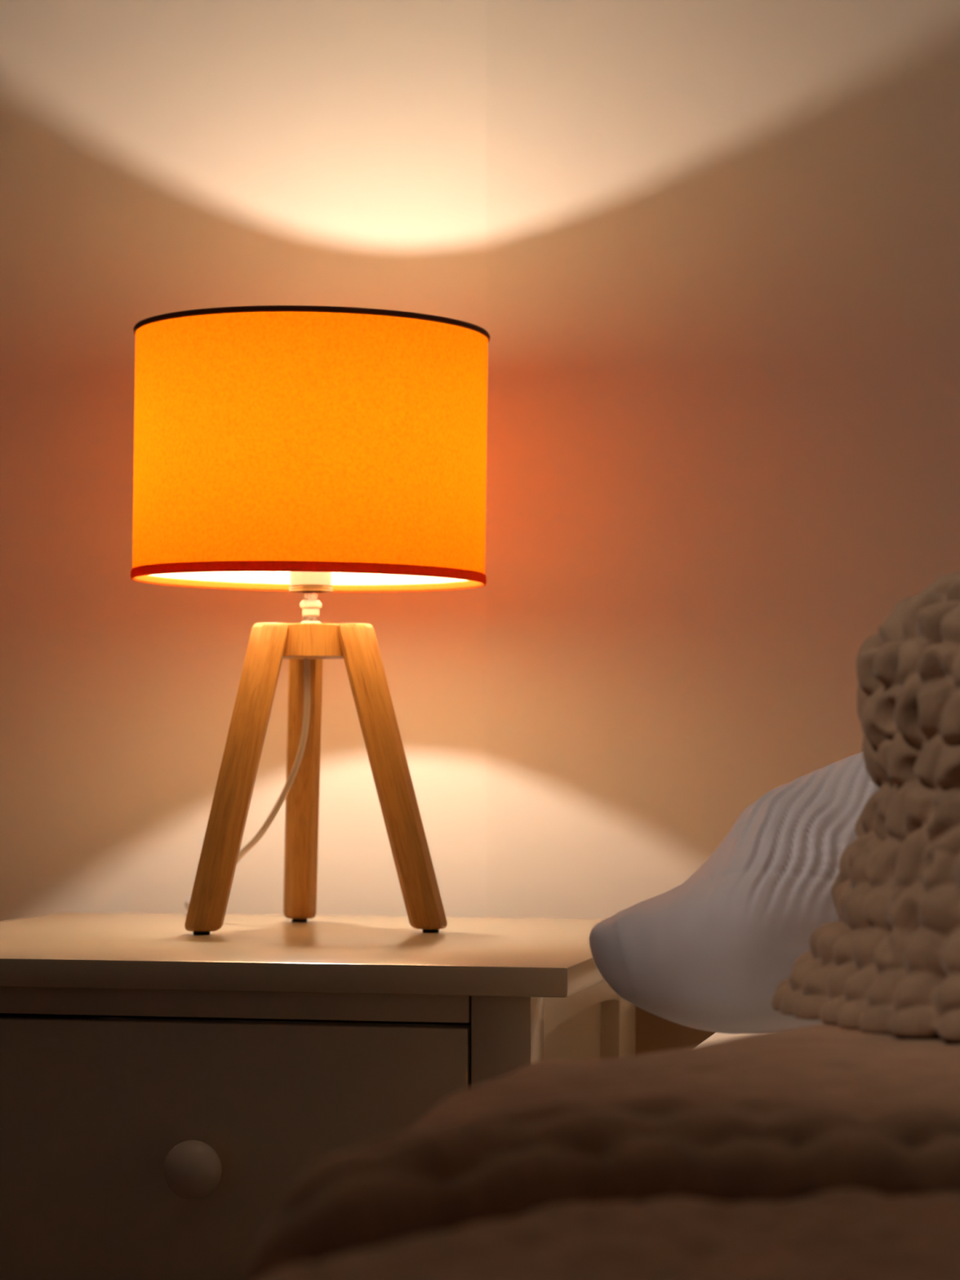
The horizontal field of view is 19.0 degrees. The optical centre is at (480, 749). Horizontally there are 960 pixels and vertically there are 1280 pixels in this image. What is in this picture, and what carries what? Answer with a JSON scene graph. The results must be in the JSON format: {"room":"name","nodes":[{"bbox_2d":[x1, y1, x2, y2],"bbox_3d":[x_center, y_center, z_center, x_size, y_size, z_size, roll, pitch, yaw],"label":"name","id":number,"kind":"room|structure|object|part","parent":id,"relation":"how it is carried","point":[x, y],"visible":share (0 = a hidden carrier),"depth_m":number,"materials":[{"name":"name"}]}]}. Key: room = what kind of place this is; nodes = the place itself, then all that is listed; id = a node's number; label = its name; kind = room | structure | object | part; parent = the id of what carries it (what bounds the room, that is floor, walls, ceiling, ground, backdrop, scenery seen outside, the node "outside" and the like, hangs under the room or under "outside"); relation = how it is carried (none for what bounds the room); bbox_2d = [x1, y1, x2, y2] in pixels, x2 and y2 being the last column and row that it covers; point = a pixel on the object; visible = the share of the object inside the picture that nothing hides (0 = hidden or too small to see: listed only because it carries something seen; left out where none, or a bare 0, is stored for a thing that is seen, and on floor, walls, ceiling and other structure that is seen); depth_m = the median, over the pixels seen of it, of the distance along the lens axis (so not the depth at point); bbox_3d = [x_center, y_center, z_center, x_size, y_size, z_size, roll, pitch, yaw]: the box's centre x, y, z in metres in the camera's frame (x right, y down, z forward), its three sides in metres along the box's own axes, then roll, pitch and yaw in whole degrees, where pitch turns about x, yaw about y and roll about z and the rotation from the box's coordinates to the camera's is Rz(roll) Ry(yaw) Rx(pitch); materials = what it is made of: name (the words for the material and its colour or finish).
{"room":"bedroom","nodes":[
{"label":"bedroom","id":0,"kind":"room"},
{"bbox_2d":[0,0,959,921],"bbox_3d":[0.201,-0.493,2.097,5.158,2.450,0.244,0,0,8],"label":"wall","id":1,"kind":"structure","parent":0,"point":[707,252],"depth_m":2.00,"materials":[{"name":"beige paint"}]},
{"bbox_3d":[0.158,0.782,0.487,4.500,0.100,4.220,0,0,12],"label":"floor","id":2,"kind":"structure","parent":0,"visible":0},
{"bbox_2d":[0,911,635,1279],"bbox_3d":[-0.124,0.422,1.733,0.437,0.620,0.442,0,0,12],"label":"nightstand","id":3,"kind":"object","parent":2,"relation":"on","point":[164,1086],"visible":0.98,"depth_m":1.55,"materials":[{"name":"beige paint"}]},
{"bbox_3d":[-0.306,0.281,1.743,0.008,0.302,0.257,0,0,12],"label":"panel","id":4,"kind":"part","parent":3,"relation":"part of","materials":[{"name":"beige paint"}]},
{"bbox_3d":[-0.273,0.430,1.890,0.032,0.604,0.060,0,0,12],"label":"leg","id":5,"kind":"part","parent":3,"relation":"part of","materials":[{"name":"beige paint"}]},
{"bbox_3d":[-0.152,0.223,1.530,0.031,0.031,0.032,0,0,12],"label":"knob","id":6,"kind":"part","parent":3,"relation":"part of","materials":[{"name":"beige paint"}]},
{"bbox_3d":[-0.162,0.136,1.561,0.324,0.016,0.021,0,0,12],"label":"rail","id":7,"kind":"part","parent":3,"relation":"part of","materials":[{"name":"beige paint"}]},
{"bbox_3d":[-0.162,0.225,1.559,0.323,0.156,0.020,0,0,12],"label":"drawer","id":8,"kind":"part","parent":3,"relation":"part of","materials":[{"name":"beige paint"}]},
{"bbox_3d":[-0.098,0.281,1.853,0.368,0.302,0.007,0,0,12],"label":"panel","id":9,"kind":"part","parent":3,"relation":"part of","materials":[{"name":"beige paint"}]},
{"bbox_2d":[130,305,489,934],"bbox_3d":[-0.108,-0.009,1.830,0.240,0.508,0.281,0,0,12],"label":"table lamp","id":10,"kind":"object","parent":3,"relation":"on","point":[308,450],"visible":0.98,"depth_m":1.72,"materials":[{"name":"orange fabric"}]},
{"bbox_2d":[184,896,191,910],"bbox_3d":[-0.191,0.105,1.962,0.021,0.014,0.019,0,0,12],"label":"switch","id":11,"kind":"object","parent":10,"relation":"attached to","point":[187,902],"depth_m":1.96,"materials":[{"name":"white plastic"}]},
{"bbox_3d":[-0.149,0.016,1.766,0.070,0.189,0.021,0,0,-39],"label":"leg","id":12,"kind":"part","parent":10,"relation":"part of","materials":[{"name":"brown wood"}]},
{"bbox_3d":[-0.155,0.024,1.873,0.024,0.165,0.178,0,0,-27],"label":"cord","id":13,"kind":"part","parent":10,"relation":"part of","materials":[{"name":"beige plastic"}]},
{"bbox_3d":[-0.114,0.016,1.854,0.021,0.189,0.070,0,0,-9],"label":"leg","id":14,"kind":"part","parent":10,"relation":"part of","materials":[{"name":"brown wood"}]},
{"bbox_3d":[-0.106,-0.183,1.800,0.220,0.155,0.220,1,0,12],"label":"lamp shade","id":15,"kind":"part","parent":10,"relation":"part of","materials":[{"name":"orange fabric"}]},
{"bbox_2d":[288,571,332,592],"bbox_3d":[-0.106,-0.117,1.800,0.027,0.037,0.027,0,0,12],"label":"bulb socket","id":16,"kind":"object","parent":10,"relation":"attached to","point":[300,581],"depth_m":1.79,"materials":[{"name":"white metal"}]},
{"bbox_3d":[-0.106,-0.088,1.800,0.010,0.020,0.010,0,0,12],"label":"stem","id":17,"kind":"part","parent":10,"relation":"part of","materials":[{"name":"silver metal"}]},
{"bbox_3d":[-0.055,0.016,1.780,0.070,0.189,0.021,0,0,21],"label":"leg","id":18,"kind":"part","parent":10,"relation":"part of","materials":[{"name":"brown wood"}]},
{"bbox_3d":[0.015,0.430,1.528,0.032,0.604,0.036,0,0,12],"label":"leg","id":19,"kind":"part","parent":3,"relation":"part of","materials":[{"name":"beige paint"}]},
{"bbox_3d":[0.045,0.281,1.666,0.008,0.302,0.257,0,0,12],"label":"panel","id":20,"kind":"part","parent":3,"relation":"part of","materials":[{"name":"beige paint"}]},
{"bbox_3d":[0.052,0.142,1.663,0.018,0.026,0.243,0,0,12],"label":"rail","id":21,"kind":"part","parent":3,"relation":"part of","materials":[{"name":"beige paint"}]},
{"bbox_3d":[0.077,0.430,1.813,0.032,0.604,0.060,0,0,12],"label":"leg","id":22,"kind":"part","parent":3,"relation":"part of","materials":[{"name":"beige paint"}]},
{"bbox_2d":[635,1005,762,1055],"bbox_3d":[0.678,0.439,0.760,1.622,0.587,2.075,0,0,12],"label":"bed","id":23,"kind":"object","parent":2,"relation":"on","point":[653,1033],"visible":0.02,"depth_m":1.92,"materials":[{"name":"white"}]},
{"bbox_2d":[246,1023,959,1279],"bbox_3d":[0.646,0.217,0.666,1.424,0.223,1.179,0,0,12],"label":"blanket","id":24,"kind":"object","parent":23,"relation":"on","point":[823,1151],"visible":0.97,"depth_m":0.83,"materials":[{"name":"brown fabric"}]},
{"bbox_2d":[771,572,959,1040],"bbox_3d":[0.319,0.003,1.191,0.398,0.213,0.275,0,0,12],"label":"pillow","id":25,"kind":"object","parent":24,"relation":"on","point":[890,962],"visible":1,"depth_m":1.15,"materials":[{"name":"brown fabric"}]},
{"bbox_3d":[0.898,0.399,1.759,1.622,0.467,0.028,0,0,12],"label":"headboard","id":26,"kind":"part","parent":23,"relation":"part of","materials":[{"name":"brown wood"}]},
{"bbox_3d":[0.695,0.259,0.733,1.457,0.227,2.030,0,0,12],"label":"mattress","id":27,"kind":"part","parent":23,"relation":"part of","materials":[{"name":"white fabric"}]},
{"bbox_2d":[588,751,879,1033],"bbox_3d":[0.157,0.065,1.396,0.225,0.139,0.092,0,0,-33],"label":"pillow","id":28,"kind":"object","parent":23,"relation":"on","point":[711,952],"visible":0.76,"depth_m":1.34,"materials":[{"name":"white fabric"}]}
]}

